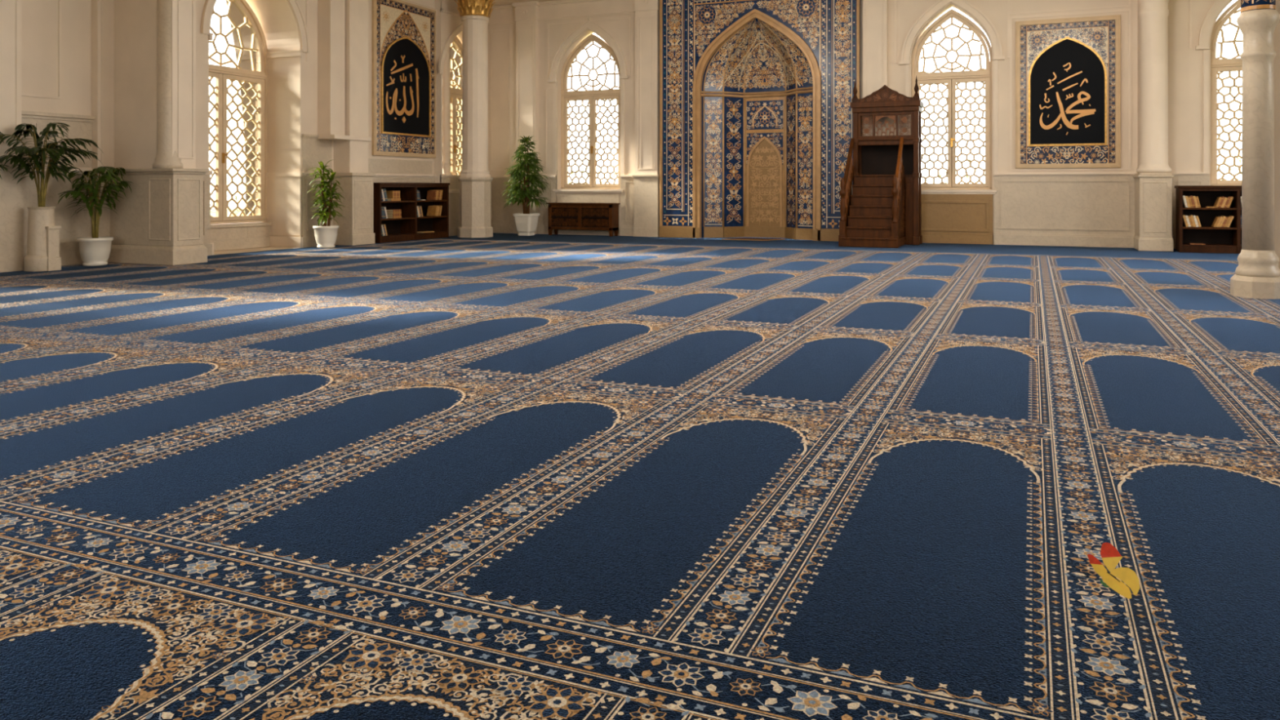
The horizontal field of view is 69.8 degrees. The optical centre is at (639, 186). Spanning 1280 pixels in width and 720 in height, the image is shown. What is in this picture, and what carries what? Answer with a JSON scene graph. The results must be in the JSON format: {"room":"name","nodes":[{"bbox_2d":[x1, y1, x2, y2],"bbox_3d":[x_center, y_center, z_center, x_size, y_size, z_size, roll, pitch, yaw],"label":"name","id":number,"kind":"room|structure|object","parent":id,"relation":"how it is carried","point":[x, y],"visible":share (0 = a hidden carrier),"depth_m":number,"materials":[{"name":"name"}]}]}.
{"room":"mosque","nodes":[
{"label":"mosque","id":0,"kind":"room"},
{"bbox_2d":[21,0,488,254],"bbox_3d":[-7.021,-1.219,8.113,0.890,4.142,19.400,0,0,23],"label":"wall","id":1,"kind":"structure","parent":0,"point":[292,82],"depth_m":12.64,"materials":[{"name":"paint"}]},
{"bbox_2d":[21,110,432,173],"bbox_3d":[-5.205,-0.495,11.849,0.195,0.570,8.104,0,0,26],"label":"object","id":2,"kind":"structure","parent":1,"relation":"attached to","point":[314,150],"depth_m":10.17,"materials":[{"name":"paint"}]},
{"bbox_2d":[208,0,271,251],"bbox_3d":[-5.621,-0.974,12.290,0.300,3.648,1.568,0,0,23],"label":"window","id":3,"kind":"structure","parent":1,"relation":"in","point":[246,48],"depth_m":12.59,"materials":[{"name":"paint"}]},
{"bbox_2d":[371,0,435,158],"bbox_3d":[-3.792,-1.745,14.864,0.060,2.530,1.639,0,0,23],"label":"calligraphy panel","id":4,"kind":"object","parent":1,"relation":"attached to","point":[403,33],"visible":1,"depth_m":14.78,"materials":[{"name":"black tile"}]},
{"bbox_2d":[442,13,452,174],"bbox_3d":[-3.354,-1.220,15.811,0.260,4.140,0.260,0,0,23],"label":"window","id":5,"kind":"structure","parent":1,"relation":"in","point":[446,71],"depth_m":15.74,"materials":[{"name":"paint"}]},
{"bbox_2d":[448,35,462,193],"bbox_3d":[-3.229,-1.279,16.128,0.320,2.787,1.280,0,0,23],"label":"window","id":6,"kind":"structure","parent":1,"relation":"in","point":[455,46],"depth_m":16.23,"materials":[{"name":"paint"}]},
{"bbox_2d":[23,223,1175,266],"bbox_3d":[0.463,0.765,4.924,16.220,0.170,19.420,0,0,23],"label":"baseboard","id":7,"kind":"structure","parent":1,"relation":"attached to","point":[68,256],"depth_m":13.08,"materials":[{"name":"stone"}]},
{"bbox_2d":[29,167,1209,178],"bbox_3d":[-1.562,-0.170,5.790,11.815,0.050,19.420,0,0,23],"label":"trim","id":8,"kind":"structure","parent":1,"relation":"attached to","point":[304,174],"depth_m":13.08,"materials":[{"name":"paint"}]},
{"bbox_2d":[492,0,555,5],"bbox_3d":[0.469,-3.390,4.911,16.800,0.200,20.000,0,0,23],"label":"ceiling","id":9,"kind":"structure","parent":0,"point":[499,2],"depth_m":16.29,"materials":[{"name":"paint"}]},
{"bbox_2d":[488,0,1232,244],"bbox_3d":[4.521,-1.219,13.880,15.800,4.142,0.280,0,0,23],"label":"wall","id":10,"kind":"structure","parent":0,"point":[1185,64],"depth_m":13.51,"materials":[{"name":"paint"}]},
{"bbox_2d":[401,0,635,25],"bbox_3d":[0.463,-3.125,4.924,16.220,0.330,19.420,0,0,23],"label":"trim","id":11,"kind":"structure","parent":10,"relation":"attached to","point":[557,9],"depth_m":16.08,"materials":[{"name":"paint"}]},
{"bbox_2d":[552,34,622,193],"bbox_3d":[-0.861,-1.288,16.149,1.360,2.807,0.320,0,0,23],"label":"window","id":12,"kind":"structure","parent":10,"relation":"in","point":[592,95],"depth_m":16.20,"materials":[{"name":"paint"}]},
{"bbox_2d":[23,172,1208,252],"bbox_3d":[0.463,0.278,4.924,16.220,0.865,19.420,0,0,23],"label":"wainscoting","id":13,"kind":"structure","parent":10,"relation":"attached to","point":[1051,205],"depth_m":13.00,"materials":[{"name":"paint"}]},
{"bbox_2d":[21,0,1230,255],"bbox_3d":[1.080,-1.109,10.627,13.570,3.918,8.418,0,0,23],"label":"trim","id":14,"kind":"structure","parent":10,"relation":"attached to","point":[283,188],"depth_m":12.97,"materials":[{"name":"paint"}]},
{"bbox_2d":[911,8,997,194],"bbox_3d":[4.682,-1.279,13.779,1.290,2.787,0.320,0,0,23],"label":"window","id":15,"kind":"structure","parent":10,"relation":"in","point":[981,75],"depth_m":13.80,"materials":[{"name":"paint"}]},
{"bbox_2d":[921,194,992,244],"bbox_3d":[4.626,0.470,13.667,1.185,0.760,0.070,0,0,23],"label":"wall panel","id":16,"kind":"object","parent":10,"relation":"attached to","point":[957,219],"depth_m":13.61,"materials":[{"name":"beige wood"}]},
{"bbox_2d":[1015,14,1120,168],"bbox_3d":[6.074,-1.325,13.042,1.355,2.130,0.061,0,0,23],"label":"calligraphy panel","id":17,"kind":"object","parent":10,"relation":"attached to","point":[1068,70],"visible":1,"depth_m":13.03,"materials":[{"name":"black tile"}]},
{"bbox_2d":[1209,0,1242,185],"bbox_3d":[8.265,-1.299,12.247,1.290,2.747,0.320,0,0,23],"label":"window","id":18,"kind":"structure","parent":10,"relation":"in","point":[1217,64],"depth_m":12.46,"materials":[{"name":"paint"}]},
{"bbox_3d":[0.232,0.956,5.502,17.700,0.188,20.900,0,0,23],"label":"floor","id":19,"kind":"structure","parent":0,"visible":0},
{"bbox_2d":[0,232,1279,719],"bbox_3d":[0.564,0.856,5.153,16.175,0.012,19.880,0,0,23],"label":"carpet","id":20,"kind":"object","parent":19,"relation":"on","point":[500,476],"visible":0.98,"depth_m":2.65,"materials":[{"name":"blue carpet"}]},
{"bbox_2d":[0,132,14,178],"bbox_3d":[-6.125,0.145,8.309,0.703,1.410,0.909,0,0,23],"label":"potted palm","id":21,"kind":"object","parent":20,"relation":"on","point":[1,138],"visible":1,"depth_m":8.56,"materials":[{"name":"green plant"}]},
{"bbox_2d":[0,0,25,272],"bbox_3d":[-6.558,-1.220,8.762,0.290,4.140,1.256,0,0,23],"label":"column","id":22,"kind":"structure","parent":20,"relation":"on","point":[11,194],"depth_m":9.15,"materials":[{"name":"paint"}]},
{"bbox_2d":[0,122,103,271],"bbox_3d":[-5.921,0.106,9.235,0.653,1.487,1.132,0,0,9],"label":"potted palm","id":23,"kind":"object","parent":20,"relation":"on","point":[43,234],"visible":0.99,"depth_m":9.19,"materials":[{"name":"plant"}]},
{"bbox_2d":[23,206,61,271],"bbox_3d":[-6.054,0.528,9.280,0.310,0.644,0.300,0,0,23],"label":"planter","id":24,"kind":"object","parent":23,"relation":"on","point":[43,234],"depth_m":9.19,"materials":[{"name":"stone"}]},
{"bbox_2d":[54,166,132,266],"bbox_3d":[-5.795,0.319,9.695,0.639,1.062,0.668,0,0,23],"label":"potted palm","id":25,"kind":"object","parent":20,"relation":"on","point":[95,251],"visible":0.98,"depth_m":9.77,"materials":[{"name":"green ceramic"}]},
{"bbox_2d":[76,236,113,266],"bbox_3d":[-5.870,0.700,9.877,0.346,0.300,0.346,0,0,23],"label":"pot","id":26,"kind":"object","parent":25,"relation":"on","point":[94,251],"depth_m":9.77,"materials":[{"name":"beige ceramic"}]},
{"bbox_2d":[91,0,114,262],"bbox_3d":[-5.925,-1.220,10.397,0.170,4.140,0.634,0,0,23],"label":"column","id":27,"kind":"structure","parent":20,"relation":"on","point":[102,11],"depth_m":10.20,"materials":[{"name":"paint"}]},
{"bbox_2d":[107,0,209,265],"bbox_3d":[-5.617,-1.220,10.333,1.545,4.140,0.485,0,0,23],"label":"column","id":28,"kind":"structure","parent":20,"relation":"on","point":[161,222],"depth_m":10.09,"materials":[{"name":"paint"}]},
{"bbox_2d":[306,160,345,248],"bbox_3d":[-4.350,0.237,12.712,0.492,1.225,0.552,0,0,-8],"label":"potted plant","id":29,"kind":"object","parent":20,"relation":"on","point":[326,236],"visible":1,"depth_m":12.63,"materials":[{"name":"green plant"}]},
{"bbox_2d":[317,0,375,245],"bbox_3d":[-4.280,-1.220,13.320,0.455,4.140,0.790,0,0,23],"label":"column","id":30,"kind":"structure","parent":20,"relation":"on","point":[342,24],"depth_m":13.24,"materials":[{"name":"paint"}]},
{"bbox_2d":[373,182,449,243],"bbox_3d":[-3.680,0.398,14.585,0.325,0.905,1.790,0,0,23],"label":"bookcase","id":31,"kind":"object","parent":20,"relation":"on","point":[406,228],"visible":0.72,"depth_m":14.56,"materials":[{"name":"brown wood"}]},
{"bbox_2d":[381,188,387,200],"bbox_3d":[-3.921,0.129,13.925,0.161,0.191,0.081,0,0,23],"label":"book","id":32,"kind":"object","parent":31,"relation":"on","point":[381,188],"visible":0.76,"depth_m":13.89,"materials":[{"name":"beige paper"}]},
{"bbox_2d":[381,206,387,218],"bbox_3d":[-3.921,0.399,13.925,0.161,0.181,0.081,0,0,23],"label":"book","id":33,"kind":"object","parent":31,"relation":"on","point":[381,206],"visible":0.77,"depth_m":13.89,"materials":[{"name":"beige paper"}]},
{"bbox_2d":[387,198,400,200],"bbox_3d":[-3.824,0.203,14.139,0.151,0.041,0.235,0,0,23],"label":"book","id":34,"kind":"object","parent":31,"relation":"on","point":[388,199],"visible":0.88,"depth_m":14.07,"materials":[{"name":"beige paper"}]},
{"bbox_2d":[386,191,394,198],"bbox_3d":[-3.848,0.125,14.083,0.151,0.115,0.035,0,0,23],"label":"book","id":35,"kind":"object","parent":34,"relation":"on","point":[390,194],"visible":0.86,"depth_m":14.06,"materials":[{"name":"beige paper"}]},
{"bbox_2d":[387,215,401,217],"bbox_3d":[-3.811,0.472,14.169,0.151,0.033,0.200,0,0,23],"label":"book","id":36,"kind":"object","parent":31,"relation":"on","point":[397,216],"visible":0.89,"depth_m":14.11,"materials":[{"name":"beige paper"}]},
{"bbox_2d":[386,213,401,216],"bbox_3d":[-3.813,0.439,14.165,0.151,0.033,0.200,0,0,23],"label":"book","id":37,"kind":"object","parent":36,"relation":"on","point":[388,215],"visible":0.89,"depth_m":14.08,"materials":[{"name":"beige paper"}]},
{"bbox_2d":[386,211,401,213],"bbox_3d":[-3.811,0.406,14.169,0.151,0.033,0.200,0,0,23],"label":"book","id":38,"kind":"object","parent":37,"relation":"on","point":[388,212],"visible":0.92,"depth_m":14.09,"materials":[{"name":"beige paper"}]},
{"bbox_2d":[386,208,401,211],"bbox_3d":[-3.813,0.372,14.165,0.151,0.033,0.200,0,0,23],"label":"book","id":39,"kind":"object","parent":38,"relation":"on","point":[389,210],"visible":0.93,"depth_m":14.13,"materials":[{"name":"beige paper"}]},
{"bbox_2d":[417,231,434,232],"bbox_3d":[-3.490,0.742,14.906,0.141,0.015,0.300,0,0,23],"label":"book","id":40,"kind":"object","parent":31,"relation":"on","point":[423,231],"visible":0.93,"depth_m":14.92,"materials":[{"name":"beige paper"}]},
{"bbox_2d":[426,191,436,199],"bbox_3d":[-3.427,0.147,15.080,0.161,0.155,0.062,0,0,23],"label":"book","id":41,"kind":"object","parent":31,"relation":"on","point":[431,195],"visible":0.98,"depth_m":15.06,"materials":[{"name":"beige paper"}]},
{"bbox_2d":[426,205,437,216],"bbox_3d":[-3.423,0.406,15.088,0.161,0.166,0.070,0,0,23],"label":"book","id":42,"kind":"object","parent":31,"relation":"on","point":[432,210],"visible":1,"depth_m":15.07,"materials":[{"name":"beige paper"}]},
{"bbox_2d":[453,0,496,237],"bbox_3d":[-2.776,-1.220,15.434,0.694,4.140,0.694,0,0,23],"label":"stone column","id":43,"kind":"structure","parent":20,"relation":"on","point":[474,180],"depth_m":15.24,"materials":[{"name":"stone"}]},
{"bbox_2d":[511,0,539,234],"bbox_3d":[-2.030,-1.220,16.448,0.495,4.140,0.190,0,0,23],"label":"column","id":44,"kind":"structure","parent":20,"relation":"on","point":[526,13],"depth_m":16.40,"materials":[{"name":"paint"}]},
{"bbox_2d":[502,135,550,235],"bbox_3d":[-1.980,-0.013,15.841,0.910,1.726,0.826,0,0,23],"label":"potted plant","id":45,"kind":"object","parent":20,"relation":"on","point":[526,223],"visible":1,"depth_m":15.80,"materials":[{"name":"green plant"}]},
{"bbox_2d":[546,202,620,236],"bbox_3d":[-0.989,0.568,15.877,1.281,0.565,0.310,0,0,23],"label":"base cabinet","id":46,"kind":"object","parent":20,"relation":"on","point":[561,215],"visible":1,"depth_m":15.75,"materials":[{"name":"brown wood"}]},
{"bbox_2d":[631,0,659,236],"bbox_3d":[0.119,-1.220,15.528,0.510,4.140,0.190,0,0,23],"label":"column","id":47,"kind":"structure","parent":20,"relation":"on","point":[646,181],"depth_m":15.48,"materials":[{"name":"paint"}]},
{"bbox_2d":[721,237,785,240],"bbox_3d":[1.806,0.841,14.606,0.920,0.016,0.440,0,0,23],"label":"mat","id":48,"kind":"object","parent":20,"relation":"on","point":[740,238],"visible":1,"depth_m":14.57,"materials":[{"name":"blue carpet"}]},
{"bbox_2d":[658,0,860,241],"bbox_3d":[1.963,-1.234,14.998,3.307,4.169,0.633,0,0,23],"label":"mihrab","id":49,"kind":"object","parent":20,"relation":"on","point":[756,114],"visible":0.98,"depth_m":15.13,"materials":[{"name":"blue tile"}]},
{"bbox_2d":[704,21,812,90],"bbox_3d":[1.977,-2.136,15.030,1.823,1.075,0.514,0,0,23],"label":"hood","id":50,"kind":"object","parent":49,"relation":"attached to","point":[757,56],"depth_m":15.09,"materials":[{"name":"multicoloured tile"}]},
{"bbox_2d":[862,0,888,136],"bbox_3d":[3.604,-1.220,14.050,0.460,4.140,0.170,0,0,23],"label":"column","id":51,"kind":"structure","parent":20,"relation":"on","point":[875,12],"depth_m":14.02,"materials":[{"name":"paint"}]},
{"bbox_2d":[838,75,923,248],"bbox_3d":[3.515,-0.385,13.314,1.029,2.470,1.232,0,0,23],"label":"minbar","id":52,"kind":"object","parent":20,"relation":"on","point":[883,209],"visible":1,"depth_m":13.38,"materials":[{"name":"brown wood"}]},
{"bbox_2d":[1087,542,1139,599],"bbox_3d":[0.980,0.794,1.899,0.097,0.096,0.040,0,0,23],"label":"butterfly","id":53,"kind":"object","parent":20,"relation":"on","point":[1111,557],"visible":1,"depth_m":1.89,"materials":[{"name":"yellow"}]},
{"bbox_2d":[1133,0,1173,251],"bbox_3d":[6.901,-1.220,12.338,0.416,4.140,0.685,0,0,23],"label":"stone column","id":54,"kind":"structure","parent":20,"relation":"on","point":[1153,176],"depth_m":12.08,"materials":[{"name":"stone"}]},
{"bbox_2d":[1174,185,1241,253],"bbox_3d":[7.627,0.420,11.728,1.330,0.860,0.355,0,0,23],"label":"bookcase","id":55,"kind":"object","parent":20,"relation":"on","point":[1216,240],"visible":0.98,"depth_m":11.89,"materials":[{"name":"brown wood"}]},
{"bbox_2d":[1182,195,1187,207],"bbox_3d":[7.071,0.196,11.909,0.060,0.157,0.161,0,0,23],"label":"book","id":56,"kind":"object","parent":55,"relation":"on","point":[1184,202],"visible":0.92,"depth_m":11.84,"materials":[{"name":"beige paper"}]},
{"bbox_2d":[1182,214,1188,226],"bbox_3d":[7.074,0.446,11.908,0.065,0.156,0.161,0,0,23],"label":"book","id":57,"kind":"object","parent":55,"relation":"on","point":[1184,221],"visible":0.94,"depth_m":11.84,"materials":[{"name":"beige paper"}]},
{"bbox_2d":[1185,195,1190,207],"bbox_3d":[7.098,0.199,11.897,0.059,0.151,0.161,0,0,23],"label":"book","id":58,"kind":"object","parent":55,"relation":"on","point":[1186,197],"visible":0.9,"depth_m":11.82,"materials":[{"name":"beige paper"}]},
{"bbox_2d":[1185,214,1191,226],"bbox_3d":[7.101,0.449,11.896,0.064,0.150,0.161,0,0,23],"label":"book","id":59,"kind":"object","parent":55,"relation":"on","point":[1186,216],"visible":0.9,"depth_m":11.82,"materials":[{"name":"beige paper"}]},
{"bbox_2d":[1187,215,1193,226],"bbox_3d":[7.128,0.452,11.884,0.062,0.144,0.161,0,0,23],"label":"book","id":60,"kind":"object","parent":55,"relation":"on","point":[1188,216],"visible":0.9,"depth_m":11.81,"materials":[{"name":"beige paper"}]},
{"bbox_2d":[1187,196,1193,207],"bbox_3d":[7.125,0.202,11.885,0.057,0.145,0.161,0,0,23],"label":"book","id":61,"kind":"object","parent":55,"relation":"on","point":[1189,197],"visible":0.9,"depth_m":11.81,"materials":[{"name":"beige paper"}]},
{"bbox_2d":[1188,195,1195,207],"bbox_3d":[7.150,0.196,11.875,0.060,0.157,0.161,0,0,23],"label":"book","id":62,"kind":"object","parent":55,"relation":"on","point":[1190,196],"visible":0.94,"depth_m":11.80,"materials":[{"name":"beige paper"}]},
{"bbox_2d":[1190,214,1195,226],"bbox_3d":[7.153,0.446,11.873,0.065,0.156,0.161,0,0,23],"label":"book","id":63,"kind":"object","parent":55,"relation":"on","point":[1191,215],"visible":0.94,"depth_m":11.80,"materials":[{"name":"beige paper"}]},
{"bbox_2d":[1192,195,1198,207],"bbox_3d":[7.177,0.199,11.863,0.059,0.151,0.161,0,0,23],"label":"book","id":64,"kind":"object","parent":55,"relation":"on","point":[1193,197],"visible":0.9,"depth_m":11.79,"materials":[{"name":"beige paper"}]},
{"bbox_2d":[1192,215,1199,226],"bbox_3d":[7.181,0.449,11.862,0.064,0.150,0.161,0,0,23],"label":"book","id":65,"kind":"object","parent":55,"relation":"on","point":[1194,216],"visible":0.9,"depth_m":11.79,"materials":[{"name":"beige paper"}]},
{"bbox_2d":[1188,243,1204,244],"bbox_3d":[7.202,0.743,11.853,0.160,0.013,0.161,0,0,23],"label":"book","id":66,"kind":"object","parent":55,"relation":"on","point":[1188,243],"visible":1,"depth_m":11.79,"materials":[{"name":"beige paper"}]},
{"bbox_2d":[1195,196,1200,207],"bbox_3d":[7.204,0.202,11.852,0.057,0.145,0.161,0,0,23],"label":"book","id":67,"kind":"object","parent":55,"relation":"on","point":[1197,197],"visible":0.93,"depth_m":11.78,"materials":[{"name":"beige paper"}]},
{"bbox_2d":[1195,215,1201,226],"bbox_3d":[7.208,0.452,11.850,0.062,0.144,0.161,0,0,23],"label":"book","id":68,"kind":"object","parent":55,"relation":"on","point":[1197,216],"visible":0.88,"depth_m":11.78,"materials":[{"name":"beige paper"}]},
{"bbox_2d":[1211,216,1220,227],"bbox_3d":[7.392,0.456,11.771,0.075,0.137,0.161,0,0,23],"label":"book","id":69,"kind":"object","parent":55,"relation":"on","point":[1215,221],"visible":1,"depth_m":11.71,"materials":[{"name":"beige paper"}]},
{"bbox_2d":[1213,196,1222,208],"bbox_3d":[7.412,0.204,11.763,0.073,0.140,0.161,0,0,23],"label":"book","id":70,"kind":"object","parent":55,"relation":"on","point":[1216,204],"visible":0.93,"depth_m":11.70,"materials":[{"name":"beige paper"}]},
{"bbox_2d":[1216,216,1222,227],"bbox_3d":[7.420,0.453,11.759,0.077,0.143,0.161,0,0,23],"label":"book","id":71,"kind":"object","parent":55,"relation":"on","point":[1221,217],"visible":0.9,"depth_m":11.69,"materials":[{"name":"beige paper"}]},
{"bbox_2d":[1217,196,1224,208],"bbox_3d":[7.441,0.202,11.751,0.075,0.146,0.161,0,0,23],"label":"book","id":72,"kind":"object","parent":55,"relation":"on","point":[1223,197],"visible":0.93,"depth_m":11.68,"materials":[{"name":"beige paper"}]},
{"bbox_2d":[1218,215,1226,227],"bbox_3d":[7.448,0.450,11.748,0.079,0.148,0.161,0,0,23],"label":"book","id":73,"kind":"object","parent":55,"relation":"on","point":[1223,216],"visible":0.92,"depth_m":11.68,"materials":[{"name":"beige paper"}]},
{"bbox_2d":[1221,197,1226,208],"bbox_3d":[7.467,0.207,11.739,0.071,0.135,0.161,0,0,23],"label":"book","id":74,"kind":"object","parent":55,"relation":"on","point":[1225,198],"visible":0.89,"depth_m":11.67,"materials":[{"name":"beige paper"}]},
{"bbox_2d":[1221,217,1228,227],"bbox_3d":[7.472,0.456,11.737,0.075,0.137,0.161,0,0,23],"label":"book","id":75,"kind":"object","parent":55,"relation":"on","point":[1226,218],"visible":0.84,"depth_m":11.66,"materials":[{"name":"beige paper"}]},
{"bbox_2d":[1223,196,1230,208],"bbox_3d":[7.496,0.204,11.727,0.073,0.140,0.161,0,0,23],"label":"book","id":76,"kind":"object","parent":55,"relation":"on","point":[1228,197],"visible":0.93,"depth_m":11.65,"materials":[{"name":"beige paper"}]},
{"bbox_2d":[1223,216,1231,227],"bbox_3d":[7.500,0.453,11.725,0.077,0.143,0.161,0,0,23],"label":"book","id":77,"kind":"object","parent":55,"relation":"on","point":[1229,217],"visible":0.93,"depth_m":11.65,"materials":[{"name":"beige paper"}]},
{"bbox_2d":[1226,196,1233,208],"bbox_3d":[7.525,0.202,11.714,0.075,0.146,0.161,0,0,23],"label":"book","id":78,"kind":"object","parent":55,"relation":"on","point":[1231,197],"visible":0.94,"depth_m":11.64,"materials":[{"name":"beige paper"}]},
{"bbox_2d":[1226,215,1234,227],"bbox_3d":[7.528,0.450,11.713,0.079,0.148,0.161,0,0,23],"label":"book","id":79,"kind":"object","parent":55,"relation":"on","point":[1232,217],"visible":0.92,"depth_m":11.64,"materials":[{"name":"beige paper"}]},
{"bbox_2d":[1230,0,1279,299],"bbox_3d":[4.780,-1.220,7.092,0.342,4.140,0.342,0,0,23],"label":"stone column","id":80,"kind":"structure","parent":20,"relation":"on","point":[1257,276],"depth_m":7.00,"materials":[{"name":"stone"}]},
{"bbox_2d":[1273,0,1279,269],"bbox_3d":[5.427,-1.220,7.370,0.720,4.140,0.620,0,0,23],"label":"column","id":81,"kind":"structure","parent":20,"relation":"on","point":[1277,32],"depth_m":7.23,"materials":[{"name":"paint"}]},
{"label":"outside","id":82,"kind":"structure","parent":0,"visible":0},
{"bbox_2d":[210,208,238,217],"bbox_3d":[3.931,1.325,9.195,80.000,0.250,100.000,0,0,23],"label":"ground","id":83,"kind":"structure","parent":82,"point":[235,211],"depth_m":41.91,"materials":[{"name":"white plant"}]},
{"bbox_2d":[210,195,238,214],"bbox_3d":[-7.338,0.563,15.924,1.274,1.384,10.721,0,0,23],"label":"hedge","id":84,"kind":"object","parent":83,"relation":"on","point":[235,196],"visible":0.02,"depth_m":16.71,"materials":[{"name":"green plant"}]},
{"bbox_2d":[568,155,1241,183],"bbox_3d":[4.182,0.347,17.027,14.971,1.868,1.305,0,0,23],"label":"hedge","id":85,"kind":"object","parent":83,"relation":"on","point":[1239,160],"visible":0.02,"depth_m":16.47,"materials":[{"name":"green plant"}]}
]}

